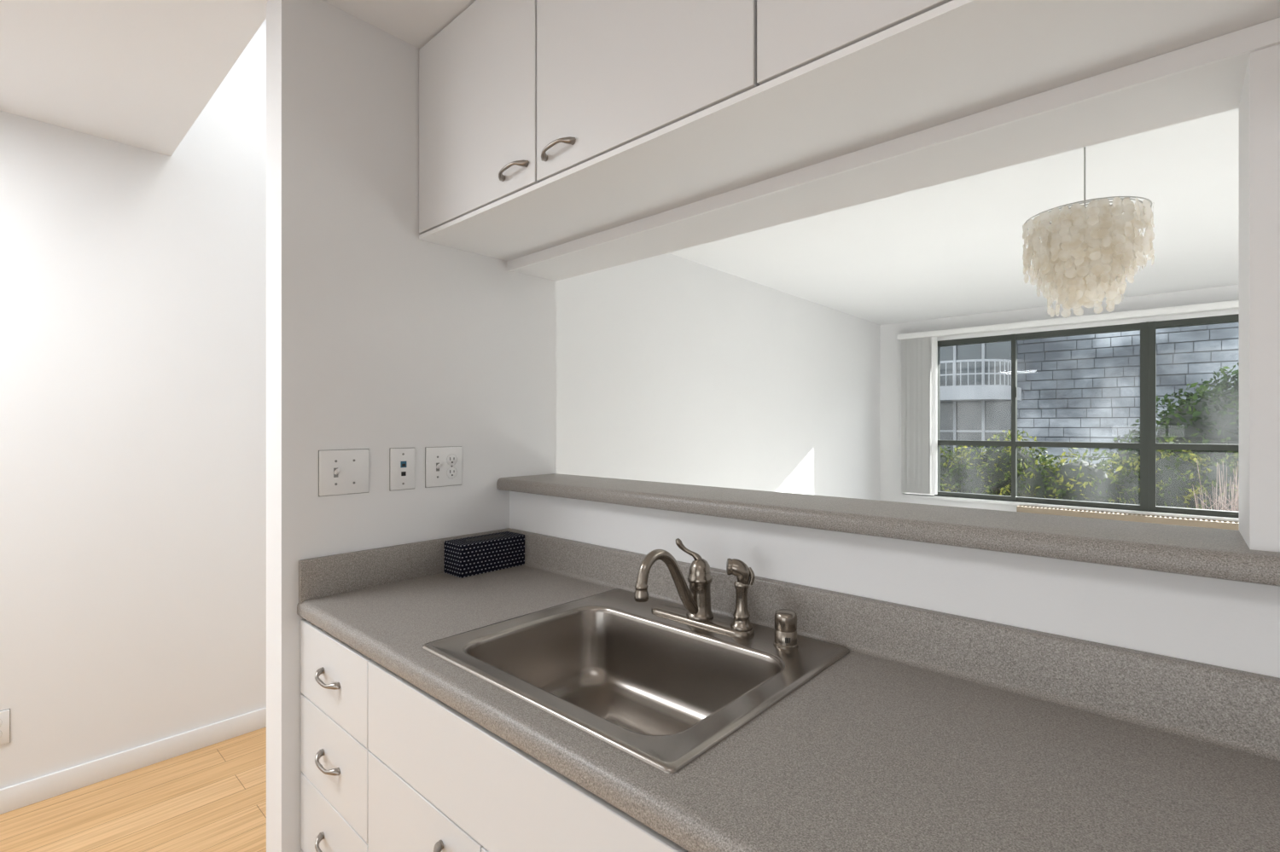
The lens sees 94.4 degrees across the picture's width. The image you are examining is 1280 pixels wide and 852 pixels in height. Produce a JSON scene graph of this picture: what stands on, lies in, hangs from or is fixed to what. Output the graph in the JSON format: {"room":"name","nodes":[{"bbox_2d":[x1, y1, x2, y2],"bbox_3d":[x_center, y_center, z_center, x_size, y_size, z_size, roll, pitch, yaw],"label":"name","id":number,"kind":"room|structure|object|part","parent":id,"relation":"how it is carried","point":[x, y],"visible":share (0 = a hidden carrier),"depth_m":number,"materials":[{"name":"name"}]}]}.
{"room":"kitchen","nodes":[
{"label":"kitchen","id":0,"kind":"room"},
{"bbox_2d":[0,18,266,789],"bbox_3d":[-2.364,-0.350,2.008,0.120,3.400,3.240,0,0,42],"label":"wall","id":1,"kind":"structure","parent":0,"point":[133,279],"depth_m":2.32,"materials":[{"name":"paint"}]},
{"bbox_2d":[0,709,10,745],"bbox_3d":[-2.236,1.053,2.054,0.008,0.119,0.074,0,0,42],"label":"wall outlet","id":2,"kind":"object","parent":1,"relation":"attached to","point":[5,714],"visible":1,"depth_m":2.07,"materials":[{"name":"plastic"}]},
{"bbox_2d":[0,707,266,814],"bbox_3d":[-2.314,1.308,1.963,0.014,0.085,3.000,0,0,42],"label":"baseboard","id":3,"kind":"structure","parent":1,"relation":"attached to","point":[44,788],"depth_m":2.30,"materials":[{"name":"paint"}]},
{"bbox_2d":[0,727,266,851],"bbox_3d":[1.671,1.400,1.873,6.280,0.100,8.460,0,0,42],"label":"floor","id":4,"kind":"structure","parent":0,"point":[212,798],"depth_m":2.08,"materials":[{"name":"brown wood"}]},
{"bbox_2d":[300,619,689,851],"bbox_3d":[0.545,0.913,0.629,3.236,0.873,0.658,0,0,42],"label":"base cabinet","id":5,"kind":"object","parent":4,"relation":"on","point":[386,765],"visible":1,"depth_m":1.10,"materials":[{"name":"laminate"}]},
{"bbox_3d":[-0.717,0.963,1.349,0.112,0.023,0.028,0,0,42],"label":"drawer pull","id":6,"kind":"part","parent":5,"relation":"part of","materials":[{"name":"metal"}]},
{"bbox_3d":[-0.717,0.768,1.349,0.112,0.023,0.028,0,0,42],"label":"drawer pull","id":7,"kind":"part","parent":5,"relation":"part of","materials":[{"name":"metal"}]},
{"bbox_3d":[-0.717,0.577,1.349,0.112,0.023,0.028,0,0,42],"label":"drawer pull","id":8,"kind":"part","parent":5,"relation":"part of","materials":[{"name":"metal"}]},
{"bbox_3d":[-0.704,0.966,1.367,0.390,0.190,0.018,0,0,42],"label":"drawer","id":9,"kind":"part","parent":5,"relation":"part of","materials":[{"name":"laminate"}]},
{"bbox_3d":[-0.704,0.770,1.367,0.390,0.194,0.018,0,0,42],"label":"drawer","id":10,"kind":"part","parent":5,"relation":"part of","materials":[{"name":"laminate"}]},
{"bbox_3d":[-0.704,0.579,1.367,0.390,0.183,0.018,0,0,42],"label":"drawer","id":11,"kind":"part","parent":5,"relation":"part of","materials":[{"name":"laminate"}]},
{"bbox_3d":[-0.404,0.959,1.095,0.414,0.570,0.018,0,0,42],"label":"door","id":12,"kind":"part","parent":5,"relation":"part of","materials":[{"name":"laminate"}]},
{"bbox_3d":[-0.319,0.722,0.988,0.112,0.023,0.028,0,0,42],"label":"door pull","id":13,"kind":"part","parent":5,"relation":"part of","materials":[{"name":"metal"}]},
{"bbox_3d":[-0.095,0.959,0.815,0.413,0.570,0.018,0,0,42],"label":"door","id":14,"kind":"part","parent":5,"relation":"part of","materials":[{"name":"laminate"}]},
{"bbox_2d":[296,528,1279,851],"bbox_3d":[0.552,0.407,0.637,3.236,0.140,0.638,0,0,42],"label":"countertop","id":15,"kind":"structure","parent":5,"relation":"on","point":[935,731],"depth_m":0.83,"materials":[{"name":"laminate"}]},
{"bbox_2d":[444,531,524,578],"bbox_3d":[-0.472,0.389,1.816,0.095,0.095,0.226,0,0,42],"label":"tissue box","id":16,"kind":"object","parent":15,"relation":"on","point":[466,557],"visible":1,"depth_m":1.77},
{"bbox_3d":[-0.472,0.343,1.816,0.093,0.001,0.224,0,0,42],"label":"lid panel","id":17,"kind":"part","parent":16,"relation":"part of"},
{"bbox_2d":[422,588,849,773],"bbox_3d":[-0.011,0.531,1.161,0.640,0.200,0.556,0,0,42],"label":"sink","id":18,"kind":"object","parent":15,"relation":"in","point":[662,692],"visible":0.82,"depth_m":1.24,"materials":[{"name":"silver metal"}]},
{"bbox_2d":[634,538,755,637],"bbox_3d":[0.073,0.342,1.248,0.266,0.183,0.238,0,0,42],"label":"kitchen faucet","id":19,"kind":"object","parent":18,"relation":"on","point":[696,600],"visible":1,"depth_m":1.25,"materials":[{"name":"silver metal"}]},
{"bbox_3d":[0.060,0.333,1.234,0.029,0.164,0.200,0,0,42],"label":"spout","id":20,"kind":"part","parent":19,"relation":"part of","materials":[{"name":"silver metal"}]},
{"bbox_3d":[0.110,0.278,1.316,0.062,0.056,0.018,0,0,6],"label":"lever handle","id":21,"kind":"part","parent":19,"relation":"part of","materials":[{"name":"silver metal"}]},
{"bbox_3d":[0.133,0.427,1.313,0.266,0.012,0.056,0,0,42],"label":"deck plate","id":22,"kind":"part","parent":19,"relation":"part of","materials":[{"name":"silver metal"}]},
{"bbox_3d":[0.213,0.372,1.241,0.046,0.099,0.046,0,0,42],"label":"sprayer stem","id":23,"kind":"part","parent":19,"relation":"part of","materials":[{"name":"silver metal"}]},
{"bbox_2d":[773,609,798,650],"bbox_3d":[0.288,0.399,1.172,0.048,0.068,0.048,0,0,42],"label":"air gap","id":24,"kind":"object","parent":18,"relation":"on","point":[785,619],"visible":1,"depth_m":1.15,"materials":[{"name":"silver metal"}]},
{"bbox_2d":[1016,505,1239,530],"bbox_3d":[4.885,1.045,4.269,3.702,0.610,0.128,0,0,42],"label":"heater","id":25,"kind":"object","parent":4,"relation":"on","point":[1214,524],"visible":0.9,"depth_m":4.92,"materials":[{"name":"beige metal"}]},
{"bbox_2d":[266,0,556,851],"bbox_3d":[-0.635,-0.350,1.826,0.120,3.400,0.872,0,0,42],"label":"wall","id":26,"kind":"structure","parent":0,"point":[381,337],"depth_m":1.61,"materials":[{"name":"white paint"}]},
{"bbox_2d":[318,448,368,496],"bbox_3d":[-0.776,0.122,1.565,0.022,0.119,0.128,0,0,42],"label":"switch plate","id":27,"kind":"object","parent":26,"relation":"attached to","point":[340,472],"visible":1,"depth_m":1.56,"materials":[{"name":"plastic"}]},
{"bbox_2d":[389,448,414,490],"bbox_3d":[-0.674,0.122,1.687,0.009,0.119,0.074,0,0,42],"label":"phone jack plate","id":28,"kind":"object","parent":26,"relation":"attached to","point":[401,460],"visible":1,"depth_m":1.68,"materials":[{"name":"plastic"}]},
{"bbox_2d":[298,528,510,604],"bbox_3d":[-0.639,0.391,1.719,0.018,0.108,0.634,0,0,42],"label":"backsplash","id":29,"kind":"structure","parent":26,"relation":"attached to","point":[330,575],"depth_m":1.61,"materials":[{"name":"laminate"}]},
{"bbox_2d":[424,446,461,488],"bbox_3d":[-0.583,0.122,1.778,0.022,0.119,0.119,0,0,42],"label":"outlet","id":30,"kind":"object","parent":26,"relation":"attached to","point":[443,465],"visible":1,"depth_m":1.78,"materials":[{"name":"plastic"}]},
{"bbox_2d":[447,467,456,478],"bbox_3d":[-0.570,0.141,1.798,0.002,0.034,0.034,0,0,42],"label":"receptacle","id":31,"kind":"object","parent":30,"relation":"attached to","point":[451,472],"depth_m":1.80,"materials":[{"name":"plastic"}]},
{"bbox_2d":[447,454,456,465],"bbox_3d":[-0.570,0.102,1.798,0.002,0.034,0.034,0,0,42],"label":"receptacle","id":32,"kind":"object","parent":30,"relation":"attached to","point":[451,459],"depth_m":1.80,"materials":[{"name":"plastic"}]},
{"bbox_2d":[496,473,1279,587],"bbox_3d":[0.822,0.188,0.934,3.236,0.038,0.260,0,0,42],"label":"bar ledge","id":33,"kind":"object","parent":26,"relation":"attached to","point":[1211,553],"visible":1,"depth_m":1.05,"materials":[{"name":"laminate"}]},
{"bbox_2d":[1239,44,1279,552],"bbox_3d":[1.467,-0.173,0.373,1.527,0.684,0.200,0,0,42],"label":"wall pier","id":34,"kind":"object","parent":33,"relation":"on","point":[1259,101],"depth_m":0.81,"materials":[{"name":"white paint"}]},
{"bbox_2d":[0,0,1239,325],"bbox_3d":[1.671,-1.575,1.873,6.280,0.950,8.460,0,0,42],"label":"ceiling","id":35,"kind":"structure","parent":0,"point":[138,73],"depth_m":2.65,"materials":[{"name":"paint"}]},
{"bbox_2d":[1022,146,1154,318],"bbox_3d":[1.615,-0.756,2.153,0.397,0.687,0.401,0,0,42],"label":"chandelier","id":36,"kind":"object","parent":35,"relation":"hanging from","point":[1081,253],"visible":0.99,"depth_m":2.05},
{"bbox_3d":[1.615,-0.936,2.153,0.120,0.328,0.120,0,0,42],"label":"cord and canopy","id":37,"kind":"part","parent":36,"relation":"part of","materials":[{"name":"grey metal"}]},
{"bbox_3d":[1.615,-0.755,2.153,0.372,0.046,0.372,0,0,42],"label":"ring frame","id":38,"kind":"part","parent":36,"relation":"part of","materials":[{"name":"silver metal"}]},
{"bbox_2d":[556,253,879,500],"bbox_3d":[0.885,0.125,4.638,0.120,2.450,5.020,0,0,42],"label":"wall","id":39,"kind":"structure","parent":0,"point":[672,369],"depth_m":4.11,"materials":[{"name":"paint"}]},
{"bbox_2d":[901,493,1239,522],"bbox_3d":[4.584,0.735,4.732,4.765,0.030,0.150,0,0,42],"label":"sill","id":40,"kind":"structure","parent":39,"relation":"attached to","point":[905,495],"depth_m":5.35,"materials":[{"name":"paint"}]},
{"bbox_2d":[512,52,1249,281],"bbox_3d":[1.353,-1.282,0.477,4.637,1.535,0.200,0,0,42],"label":"wall","id":41,"kind":"structure","parent":0,"point":[1215,88],"depth_m":1.14,"materials":[{"name":"white paint"}]},
{"bbox_2d":[418,0,1279,261],"bbox_3d":[0.651,-0.822,0.746,3.236,0.556,0.344,0,0,42],"label":"upper cabinet","id":42,"kind":"object","parent":41,"relation":"attached to","point":[544,125],"visible":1,"depth_m":1.12,"materials":[{"name":"laminate"}]},
{"bbox_3d":[-0.435,-0.827,1.548,0.543,0.534,0.018,0,0,42],"label":"door","id":43,"kind":"part","parent":42,"relation":"part of","materials":[{"name":"laminate"}]},
{"bbox_3d":[-0.306,-0.606,1.401,0.112,0.023,0.028,0,0,42],"label":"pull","id":44,"kind":"part","parent":42,"relation":"part of","materials":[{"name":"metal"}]},
{"bbox_3d":[-0.186,-0.606,1.291,0.112,0.023,0.028,0,0,42],"label":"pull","id":45,"kind":"part","parent":42,"relation":"part of","materials":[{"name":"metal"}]},
{"bbox_3d":[-0.019,-0.827,1.170,0.570,0.534,0.018,0,0,42],"label":"door","id":46,"kind":"part","parent":42,"relation":"part of","materials":[{"name":"laminate"}]},
{"bbox_3d":[0.408,-0.827,0.783,0.570,0.534,0.018,0,0,42],"label":"door","id":47,"kind":"part","parent":42,"relation":"part of","materials":[{"name":"laminate"}]},
{"bbox_2d":[506,17,1279,271],"bbox_3d":[0.764,-0.527,0.870,3.237,0.032,0.008,0,0,42],"label":"trim header","id":48,"kind":"object","parent":41,"relation":"attached to","point":[1266,34],"visible":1,"depth_m":1.03,"materials":[{"name":"paint"}]},
{"bbox_2d":[507,529,1279,762],"bbox_3d":[0.762,0.387,0.856,3.218,0.100,0.032,0,0,42],"label":"backsplash","id":49,"kind":"structure","parent":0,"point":[1236,710],"depth_m":0.99,"materials":[{"name":"laminate"}]},
{"bbox_2d":[509,491,1279,678],"bbox_3d":[1.353,0.779,0.477,4.637,1.143,0.200,0,0,42],"label":"wall","id":50,"kind":"structure","parent":0,"point":[1227,624],"depth_m":1.03,"materials":[{"name":"white paint"}]},
{"bbox_2d":[879,285,1239,518],"bbox_3d":[4.683,0.125,4.717,5.640,2.450,0.200,0,0,42],"label":"wall window","id":51,"kind":"structure","parent":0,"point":[890,346],"depth_m":5.48,"materials":[{"name":"paint"}]},
{"bbox_2d":[897,300,1239,494],"bbox_3d":[4.513,-0.133,4.668,4.785,1.665,0.100,0,0,42],"label":"vertical blinds","id":52,"kind":"object","parent":51,"relation":"attached to","point":[919,351],"visible":1,"depth_m":6.06,"materials":[{"name":"plastic"}]},
{"bbox_3d":[4.513,-0.938,4.668,4.785,0.055,0.100,0,0,42],"label":"head rail","id":53,"kind":"part","parent":52,"relation":"part of","materials":[{"name":"plastic"}]},
{"bbox_3d":[4.588,-0.077,4.736,4.765,1.595,0.100,0,0,42],"label":"frame","id":54,"kind":"part","parent":51,"relation":"part of","materials":[{"name":"black metal"}]},
{"label":"outside","id":55,"kind":"structure","parent":0,"visible":0},
{"bbox_3d":[15.718,2.950,17.335,60.000,0.200,33.200,0,0,42],"label":"ground","id":56,"kind":"structure","parent":55,"visible":0},
{"bbox_2d":[940,341,1021,461],"bbox_3d":[4.308,-0.550,17.219,11.250,8.600,1.700,0,0,42],"label":"building","id":57,"kind":"structure","parent":56,"relation":"on","point":[975,379],"depth_m":14.11,"materials":[{"name":"concrete"}]},
{"bbox_2d":[1017,322,1239,472],"bbox_3d":[17.610,-1.100,16.443,28.000,7.900,5.980,0,0,42],"label":"building","id":58,"kind":"structure","parent":56,"relation":"on","point":[1078,388],"depth_m":16.68,"materials":[{"name":"grey brick"}]},
{"bbox_2d":[1102,362,1239,473],"bbox_3d":[9.940,0.795,8.067,5.737,4.110,2.128,0,0,42],"label":"foliage","id":59,"kind":"object","parent":56,"relation":"on","point":[1214,420],"visible":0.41,"depth_m":8.78,"materials":[{"name":"green plant"}]},
{"bbox_3d":[6.549,2.750,7.223,12.000,0.200,3.500,0,0,42],"label":"planter bed","id":60,"kind":"object","parent":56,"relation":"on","visible":0},
{"bbox_2d":[940,430,1239,511],"bbox_3d":[6.807,1.255,7.297,11.519,2.682,1.938,0,0,42],"label":"hedge","id":61,"kind":"object","parent":60,"relation":"on","point":[1079,480],"visible":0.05,"depth_m":7.69,"materials":[{"name":"green plant"}]},
{"bbox_2d":[1183,459,1239,511],"bbox_3d":[6.148,1.500,5.905,1.086,2.288,0.548,0,0,42],"label":"clump","id":62,"kind":"object","parent":60,"relation":"on","point":[1233,508],"visible":0.06,"depth_m":6.07,"materials":[{"name":"beige plant"}]}
]}

